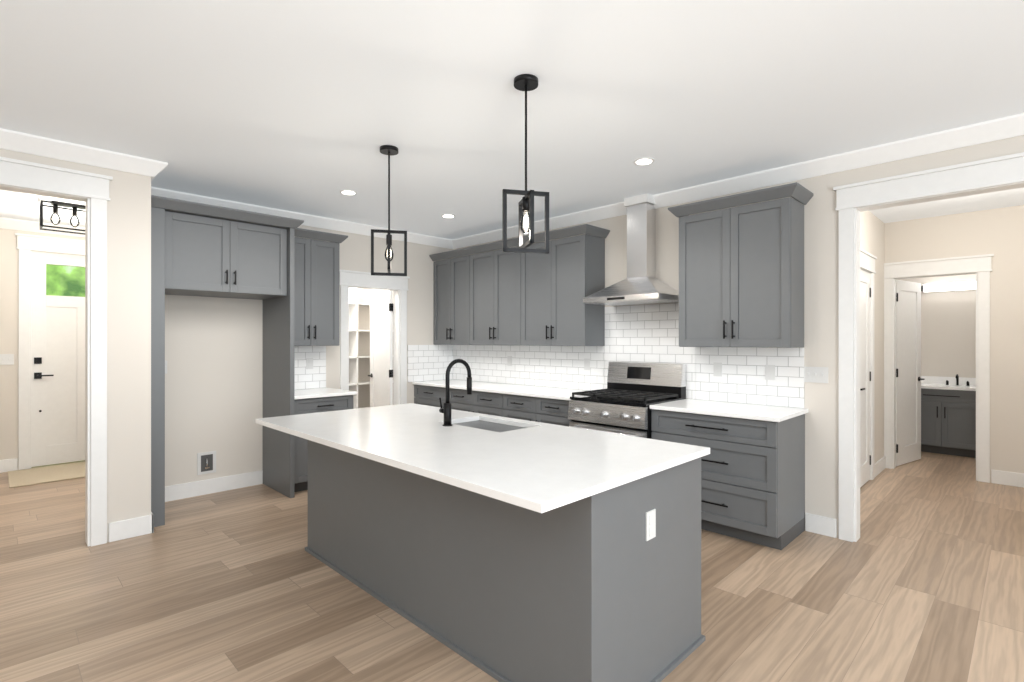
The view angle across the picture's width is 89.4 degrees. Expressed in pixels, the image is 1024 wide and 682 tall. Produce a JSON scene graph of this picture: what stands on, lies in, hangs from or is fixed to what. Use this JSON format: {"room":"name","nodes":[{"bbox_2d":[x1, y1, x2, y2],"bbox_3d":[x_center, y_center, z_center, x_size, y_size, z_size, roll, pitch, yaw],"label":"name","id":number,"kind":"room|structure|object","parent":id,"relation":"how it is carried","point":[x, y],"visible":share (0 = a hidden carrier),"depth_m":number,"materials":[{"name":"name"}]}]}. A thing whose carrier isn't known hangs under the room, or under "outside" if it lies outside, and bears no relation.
{"room":"kitchen","nodes":[
{"label":"kitchen","id":0,"kind":"room"},
{"bbox_2d":[306,358,312,368],"bbox_3d":[-2.139,0.238,5.477,0.072,0.116,0.008,0,0,-45],"label":"electrical outlet","id":1,"kind":"object","parent":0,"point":[309,363],"visible":1,"depth_m":5.47,"materials":[{"name":"white plastic"}]},
{"bbox_2d":[0,451,1023,681],"bbox_3d":[-0.573,1.470,4.306,14.100,0.100,12.720,0,0,45],"label":"floor","id":2,"kind":"structure","parent":0,"point":[921,579],"depth_m":2.84,"materials":[{"name":"brown wood"}]},
{"bbox_2d":[8,462,84,487],"bbox_3d":[-4.685,1.414,5.745,0.850,0.012,1.300,0,0,45],"label":"rug","id":3,"kind":"object","parent":2,"relation":"on","point":[32,476],"visible":0.42,"depth_m":5.46,"materials":[{"name":"fabric"}]},
{"bbox_2d":[151,195,303,526],"bbox_3d":[-2.561,0.163,4.548,1.166,2.515,0.742,0,0,-45],"label":"panels","id":4,"kind":"object","parent":2,"relation":"on","point":[278,384],"visible":0.56,"depth_m":4.65,"materials":[{"name":"grey paint"}]},
{"bbox_2d":[294,395,352,491],"bbox_3d":[-2.004,0.978,5.163,0.612,0.884,0.661,0,0,-45],"label":"base cabinet","id":5,"kind":"object","parent":2,"relation":"on","point":[317,405],"visible":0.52,"depth_m":4.85,"materials":[{"name":"grey paint"}]},
{"bbox_2d":[294,388,356,399],"bbox_3d":[-2.000,0.520,5.177,0.646,0.030,0.637,0,0,45],"label":"countertop","id":6,"kind":"structure","parent":5,"relation":"on","point":[312,393],"depth_m":5.08,"materials":[{"name":"white stone"}]},
{"bbox_2d":[349,288,369,408],"bbox_3d":[-2.743,0.320,6.929,0.318,2.200,2.676,0,0,45],"label":"shelf","id":7,"kind":"object","parent":2,"relation":"on","point":[354,304],"depth_m":7.23,"materials":[{"name":"white wood"}]},
{"bbox_2d":[414,385,444,407],"bbox_3d":[-0.772,0.978,6.383,0.678,0.884,0.661,0,0,45],"label":"base cabinet","id":8,"kind":"object","parent":2,"relation":"on","point":[428,395],"visible":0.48,"depth_m":6.19,"materials":[{"name":"grey paint"}]},
{"bbox_2d":[450,388,502,416],"bbox_3d":[-0.210,0.978,5.821,0.910,0.884,0.661,0,0,45],"label":"base cabinet","id":9,"kind":"object","parent":2,"relation":"on","point":[488,403],"visible":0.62,"depth_m":5.58,"materials":[{"name":"grey paint"}]},
{"bbox_2d":[412,379,588,399],"bbox_3d":[-0.121,0.520,5.742,2.505,0.030,0.646,0,0,45],"label":"countertop","id":10,"kind":"structure","parent":9,"relation":"on","point":[540,391],"depth_m":5.51,"materials":[{"name":"white stone"}]},
{"bbox_2d":[305,439,704,681],"bbox_3d":[-0.244,0.978,2.980,2.388,0.884,0.898,0,0,45],"label":"kitchen island","id":11,"kind":"object","parent":2,"relation":"on","point":[502,549],"depth_m":2.22,"materials":[{"name":"grey paint"}]},
{"bbox_2d":[256,403,709,514],"bbox_3d":[-0.364,0.521,2.910,2.490,0.030,1.200,0,0,45],"label":"island countertop","id":12,"kind":"structure","parent":11,"relation":"on","point":[541,468],"depth_m":2.39,"materials":[{"name":"white stone"}]},
{"bbox_2d":[439,359,471,425],"bbox_3d":[-0.348,0.307,3.167,0.110,0.398,0.216,0,0,45],"label":"faucet","id":13,"kind":"object","parent":12,"relation":"on","point":[446,410],"visible":1,"depth_m":3.09,"materials":[{"name":"black metal"}]},
{"bbox_2d":[460,419,519,430],"bbox_3d":[-0.145,0.641,3.178,0.580,0.235,0.360,0,0,45],"label":"sink","id":14,"kind":"object","parent":12,"relation":"in","point":[491,424],"depth_m":3.30,"materials":[{"name":"silver metal"}]},
{"bbox_2d":[503,394,570,426],"bbox_3d":[0.435,0.978,5.176,0.915,0.884,0.661,0,0,45],"label":"base cabinet","id":15,"kind":"object","parent":2,"relation":"on","point":[545,410],"visible":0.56,"depth_m":4.97,"materials":[{"name":"grey paint"}]},
{"bbox_2d":[568,362,685,438],"bbox_3d":[0.992,0.811,4.538,0.762,1.218,0.740,0,0,45],"label":"range","id":16,"kind":"object","parent":2,"relation":"on","point":[627,397],"visible":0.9,"depth_m":4.48,"materials":[{"name":"silver metal"}]},
{"bbox_2d":[651,409,804,549],"bbox_3d":[1.635,0.978,3.976,0.930,0.884,0.661,0,0,45],"label":"base cabinet","id":17,"kind":"object","parent":2,"relation":"on","point":[752,481],"visible":0.67,"depth_m":3.65,"materials":[{"name":"grey paint"}]},
{"bbox_2d":[650,399,808,421],"bbox_3d":[1.649,0.520,3.972,0.955,0.030,0.646,0,0,45],"label":"countertop","id":18,"kind":"structure","parent":17,"relation":"on","point":[748,411],"depth_m":3.83,"materials":[{"name":"white stone"}]},
{"bbox_2d":[921,374,975,457],"bbox_3d":[5.510,0.923,6.606,1.070,0.994,0.561,0,0,45],"label":"bathroom vanity","id":19,"kind":"object","parent":2,"relation":"on","point":[948,415],"visible":0.62,"depth_m":6.42,"materials":[{"name":"grey paint"}]},
{"bbox_2d":[0,135,1023,541],"bbox_3d":[0.311,0.050,3.401,11.570,2.740,12.690,0,0,45],"label":"wall","id":20,"kind":"structure","parent":0,"point":[214,375],"depth_m":4.88,"materials":[{"name":"beige paint"}]},
{"bbox_2d":[0,354,13,364],"bbox_3d":[-5.481,0.200,5.608,0.118,0.116,0.016,0,0,-45],"label":"light switch","id":21,"kind":"object","parent":20,"relation":"attached to","point":[6,359],"visible":1,"depth_m":5.61,"materials":[{"name":"white plastic"}]},
{"bbox_2d":[0,458,17,472],"bbox_3d":[-6.259,1.353,4.831,0.015,0.135,2.380,0,0,45],"label":"baseboard","id":22,"kind":"structure","parent":20,"relation":"attached to","point":[6,465],"depth_m":5.62,"materials":[{"name":"white wood"}]},
{"bbox_2d":[0,217,84,236],"bbox_3d":[-5.767,-1.268,5.272,0.088,0.104,3.700,0,0,45],"label":"crown molding","id":23,"kind":"structure","parent":20,"relation":"attached to","point":[5,223],"depth_m":5.73,"materials":[{"name":"white wood"}]},
{"bbox_2d":[15,233,84,469],"bbox_3d":[-5.062,0.121,6.098,0.158,2.597,1.153,0,0,45],"label":"door frame","id":24,"kind":"structure","parent":20,"relation":"attached to","point":[27,244],"depth_m":5.71,"materials":[{"name":"white wood"}]},
{"bbox_2d":[0,157,112,546],"bbox_3d":[-3.376,0.132,3.214,0.194,2.577,1.408,0,0,45],"label":"door frame","id":25,"kind":"structure","parent":20,"relation":"attached to","point":[91,190],"depth_m":3.59,"materials":[{"name":"white wood"}]},
{"bbox_2d":[31,251,84,466],"bbox_3d":[-5.058,0.198,6.094,0.905,2.425,0.099,0,0,-45],"label":"front door","id":26,"kind":"structure","parent":20,"relation":"in","point":[57,379],"depth_m":5.94,"materials":[{"name":"white metal"}]},
{"bbox_2d":[0,128,167,179],"bbox_3d":[-4.173,-1.268,2.270,0.088,0.104,4.508,0,0,45],"label":"crown molding","id":27,"kind":"structure","parent":20,"relation":"attached to","point":[10,140],"depth_m":3.49,"materials":[{"name":"white wood"}]},
{"bbox_2d":[137,512,153,533],"bbox_3d":[-2.946,1.353,4.115,0.815,0.135,0.015,0,0,45],"label":"baseboard","id":28,"kind":"structure","parent":20,"relation":"attached to","point":[144,525],"depth_m":3.81,"materials":[{"name":"white wood"}]},
{"bbox_2d":[151,177,161,195],"bbox_3d":[-2.893,-1.268,4.115,0.690,0.104,0.088,0,0,45],"label":"crown molding","id":29,"kind":"structure","parent":20,"relation":"attached to","point":[154,190],"depth_m":4.46,"materials":[{"name":"white wood"}]},
{"bbox_2d":[197,451,215,474],"bbox_3d":[-2.825,1.130,4.794,0.024,0.200,0.155,0,0,45],"label":"outlet box","id":30,"kind":"object","parent":20,"relation":"attached to","point":[206,462],"visible":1,"depth_m":4.79,"materials":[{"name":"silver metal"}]},
{"bbox_2d":[165,470,262,501],"bbox_3d":[-2.817,1.353,4.808,0.015,0.135,0.952,0,0,45],"label":"baseboard","id":31,"kind":"structure","parent":20,"relation":"attached to","point":[203,487],"depth_m":4.82,"materials":[{"name":"white wood"}]},
{"bbox_2d":[165,211,286,299],"bbox_3d":[-2.588,-0.715,4.579,0.952,0.610,0.661,0,0,-45],"label":"upper cabinet","id":32,"kind":"object","parent":20,"relation":"attached to","point":[209,257],"visible":0.98,"depth_m":4.36,"materials":[{"name":"grey paint"}]},
{"bbox_2d":[156,189,451,248],"bbox_3d":[-2.012,-1.268,5.562,0.088,0.104,3.380,0,0,45],"label":"crown molding","id":33,"kind":"structure","parent":20,"relation":"attached to","point":[309,220],"depth_m":5.49,"materials":[{"name":"white wood"}]},
{"bbox_2d":[294,346,325,389],"bbox_3d":[-2.235,0.277,5.394,0.612,0.456,0.008,0,0,-45],"label":"tile backsplash","id":34,"kind":"structure","parent":20,"relation":"attached to","point":[314,377],"depth_m":5.48,"materials":[{"name":"white tile"}]},
{"bbox_2d":[294,228,347,345],"bbox_3d":[-2.079,-0.523,5.282,0.674,1.143,0.387,0,0,-45],"label":"upper cabinet","id":35,"kind":"object","parent":20,"relation":"attached to","point":[316,292],"visible":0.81,"depth_m":5.21,"materials":[{"name":"grey paint"}]},
{"bbox_2d":[339,269,409,404],"bbox_3d":[-1.631,0.317,6.065,0.158,2.207,0.918,0,0,45],"label":"door frame","id":36,"kind":"structure","parent":20,"relation":"attached to","point":[396,285],"depth_m":6.20,"materials":[{"name":"white wood"}]},
{"bbox_2d":[368,291,392,406],"bbox_3d":[-1.671,0.400,6.596,0.143,2.025,0.645,0,0,-37],"label":"pantry door","id":37,"kind":"structure","parent":20,"relation":"in","point":[381,349],"depth_m":6.56,"materials":[{"name":"white wood"}]},
{"bbox_2d":[408,345,452,381],"bbox_3d":[-1.031,0.277,6.598,0.703,0.456,0.008,0,0,-45],"label":"tile backsplash","id":38,"kind":"structure","parent":20,"relation":"attached to","point":[429,362],"depth_m":6.56,"materials":[{"name":"white tile"}]},
{"bbox_2d":[429,248,469,344],"bbox_3d":[-0.661,-0.523,6.465,0.718,1.143,0.387,0,0,45],"label":"upper cabinet","id":39,"kind":"object","parent":20,"relation":"attached to","point":[451,300],"visible":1,"depth_m":6.35,"materials":[{"name":"grey paint"}]},
{"bbox_2d":[466,238,520,344],"bbox_3d":[-0.110,-0.523,5.915,0.840,1.143,0.387,0,0,45],"label":"upper cabinet","id":40,"kind":"object","parent":20,"relation":"attached to","point":[495,297],"visible":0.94,"depth_m":5.80,"materials":[{"name":"grey paint"}]},
{"bbox_2d":[517,224,609,345],"bbox_3d":[0.509,-0.523,5.295,0.912,1.143,0.387,0,0,45],"label":"upper cabinet","id":41,"kind":"object","parent":20,"relation":"attached to","point":[562,279],"visible":0.83,"depth_m":5.13,"materials":[{"name":"grey paint"}]},
{"bbox_2d":[453,303,803,407],"bbox_3d":[0.705,0.084,5.367,4.203,0.842,0.008,0,0,45],"label":"tile backsplash","id":42,"kind":"structure","parent":20,"relation":"attached to","point":[643,333],"depth_m":4.80,"materials":[{"name":"white tile"}]},
{"bbox_2d":[507,356,511,365],"bbox_3d":[-0.028,0.235,6.088,0.072,0.116,0.008,0,0,45],"label":"electrical outlet","id":43,"kind":"object","parent":42,"relation":"attached to","point":[509,360],"visible":1,"depth_m":6.08,"materials":[{"name":"white plastic"}]},
{"bbox_2d":[584,359,589,369],"bbox_3d":[0.768,0.238,5.293,0.072,0.116,0.008,0,0,45],"label":"electrical outlet","id":44,"kind":"object","parent":42,"relation":"attached to","point":[586,364],"visible":1,"depth_m":5.29,"materials":[{"name":"white plastic"}]},
{"bbox_2d":[714,362,721,376],"bbox_3d":[1.724,0.238,4.336,0.072,0.116,0.008,0,0,45],"label":"electrical outlet","id":45,"kind":"object","parent":42,"relation":"attached to","point":[717,368],"visible":1,"depth_m":4.33,"materials":[{"name":"white plastic"}]},
{"bbox_2d":[765,365,774,379],"bbox_3d":[2.017,0.245,4.044,0.072,0.116,0.008,0,0,45],"label":"electrical outlet","id":46,"kind":"object","parent":42,"relation":"attached to","point":[769,372],"visible":1,"depth_m":4.04,"materials":[{"name":"white plastic"}]},
{"bbox_2d":[583,193,678,305],"bbox_3d":[1.091,-0.830,4.634,0.760,0.977,0.499,0,0,45],"label":"range hood","id":47,"kind":"object","parent":20,"relation":"attached to","point":[641,283],"visible":0.9,"depth_m":4.67,"materials":[{"name":"silver metal"}]},
{"bbox_2d":[452,113,1023,248],"bbox_3d":[2.373,-1.268,3.646,9.000,0.104,0.088,0,0,45],"label":"crown molding","id":48,"kind":"structure","parent":20,"relation":"attached to","point":[944,140],"depth_m":3.81,"materials":[{"name":"white wood"}]},
{"bbox_2d":[668,182,813,347],"bbox_3d":[1.759,-0.523,4.046,0.969,1.143,0.387,0,0,45],"label":"upper cabinet","id":49,"kind":"object","parent":20,"relation":"attached to","point":[741,276],"visible":1,"depth_m":3.88,"materials":[{"name":"grey paint"}]},
{"bbox_2d":[804,367,827,382],"bbox_3d":[2.243,0.250,3.826,0.165,0.116,0.016,0,0,45],"label":"light switch","id":50,"kind":"object","parent":20,"relation":"attached to","point":[816,374],"visible":1,"depth_m":3.82,"materials":[{"name":"white plastic"}]},
{"bbox_2d":[814,514,831,529],"bbox_3d":[2.707,1.353,4.322,0.015,0.135,1.100,0,0,45],"label":"baseboard","id":51,"kind":"structure","parent":20,"relation":"attached to","point":[819,521],"depth_m":3.80,"materials":[{"name":"white wood"}]},
{"bbox_2d":[860,269,870,486],"bbox_3d":[3.399,0.359,5.051,0.672,2.105,0.143,0,0,-45],"label":"closet door","id":52,"kind":"structure","parent":20,"relation":"in","point":[865,379],"depth_m":5.14,"materials":[{"name":"white wood"}]},
{"bbox_2d":[860,248,876,479],"bbox_3d":[3.382,0.277,5.068,0.158,2.287,0.948,0,0,45],"label":"trim","id":53,"kind":"structure","parent":20,"relation":"attached to","point":[867,261],"depth_m":5.28,"materials":[{"name":"white wood"}]},
{"bbox_2d":[874,456,885,477],"bbox_3d":[3.962,1.353,5.577,0.015,0.135,0.630,0,0,45],"label":"baseboard","id":54,"kind":"structure","parent":20,"relation":"attached to","point":[880,465],"depth_m":5.55,"materials":[{"name":"white wood"}]},
{"bbox_2d":[896,280,924,465],"bbox_3d":[4.607,0.359,6.028,0.675,2.105,0.143,0,0,-33],"label":"door","id":55,"kind":"structure","parent":20,"relation":"in","point":[908,372],"depth_m":6.02,"materials":[{"name":"white wood"}]},
{"bbox_2d":[833,152,1023,541],"bbox_3d":[3.019,0.157,3.147,1.818,2.527,0.194,0,0,45],"label":"door frame","id":56,"kind":"structure","parent":20,"relation":"attached to","point":[989,175],"depth_m":3.65,"materials":[{"name":"white wood"}]},
{"bbox_2d":[884,254,993,482],"bbox_3d":[4.509,0.277,5.535,0.948,2.287,0.158,0,0,45],"label":"door frame","id":57,"kind":"structure","parent":20,"relation":"attached to","point":[980,266],"depth_m":5.35,"materials":[{"name":"white wood"}]},
{"bbox_2d":[921,281,975,291],"bbox_3d":[5.727,-0.705,6.717,0.700,0.100,0.098,0,0,45],"label":"light","id":58,"kind":"object","parent":20,"relation":"attached to","point":[970,285],"visible":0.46,"depth_m":6.71,"materials":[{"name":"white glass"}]},
{"bbox_2d":[991,469,1023,487],"bbox_3d":[5.203,1.353,4.772,1.150,0.135,0.015,0,0,45],"label":"baseboard","id":59,"kind":"structure","parent":20,"relation":"attached to","point":[997,476],"depth_m":5.09,"materials":[{"name":"white wood"}]},
{"bbox_2d":[0,0,1023,239],"bbox_3d":[0.311,-1.370,3.422,11.600,0.100,12.720,0,0,45],"label":"ceiling","id":60,"kind":"structure","parent":0,"point":[310,107],"depth_m":2.75,"materials":[{"name":"white paint"}]},
{"bbox_2d":[40,200,84,234],"bbox_3d":[-4.243,-1.189,5.021,0.213,0.260,0.493,0,0,45],"label":"light","id":61,"kind":"object","parent":60,"relation":"attached to","point":[74,207],"visible":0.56,"depth_m":4.94,"materials":[{"name":"black metal"}]},
{"bbox_2d":[340,190,356,194],"bbox_3d":[-1.450,-1.316,4.589,0.150,0.008,0.150,0,0,45],"label":"recessed light","id":62,"kind":"object","parent":60,"relation":"in","point":[348,192],"visible":0.96,"depth_m":4.57,"materials":[{"name":"white plastic"}]},
{"bbox_2d":[371,145,406,275],"bbox_3d":[-0.842,-0.883,3.543,0.183,0.872,0.183,0,0,32],"label":"pendant light","id":63,"kind":"object","parent":60,"relation":"hanging from","point":[389,150],"visible":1,"depth_m":3.54,"materials":[{"name":"black metal"}]},
{"bbox_2d":[441,214,454,217],"bbox_3d":[-0.672,-1.316,5.452,0.150,0.008,0.150,0,0,45],"label":"recessed light","id":64,"kind":"object","parent":60,"relation":"in","point":[448,215],"visible":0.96,"depth_m":5.44,"materials":[{"name":"white plastic"}]},
{"bbox_2d":[502,74,548,253],"bbox_3d":[0.071,-0.883,2.616,0.183,0.872,0.183,0,0,32],"label":"pendant light","id":65,"kind":"object","parent":60,"relation":"hanging from","point":[525,82],"visible":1,"depth_m":2.60,"materials":[{"name":"black metal"}]},
{"bbox_2d":[634,158,654,164],"bbox_3d":[0.969,-1.316,3.797,0.150,0.008,0.150,0,0,45],"label":"recessed light","id":66,"kind":"object","parent":60,"relation":"in","point":[643,161],"visible":1,"depth_m":3.78,"materials":[{"name":"white plastic"}]},
{"label":"outside","id":67,"kind":"structure","parent":0,"visible":0},
{"bbox_2d":[46,264,84,296],"bbox_3d":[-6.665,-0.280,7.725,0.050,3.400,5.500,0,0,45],"label":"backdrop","id":68,"kind":"structure","parent":67,"point":[77,274],"depth_m":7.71,"materials":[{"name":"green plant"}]}
]}

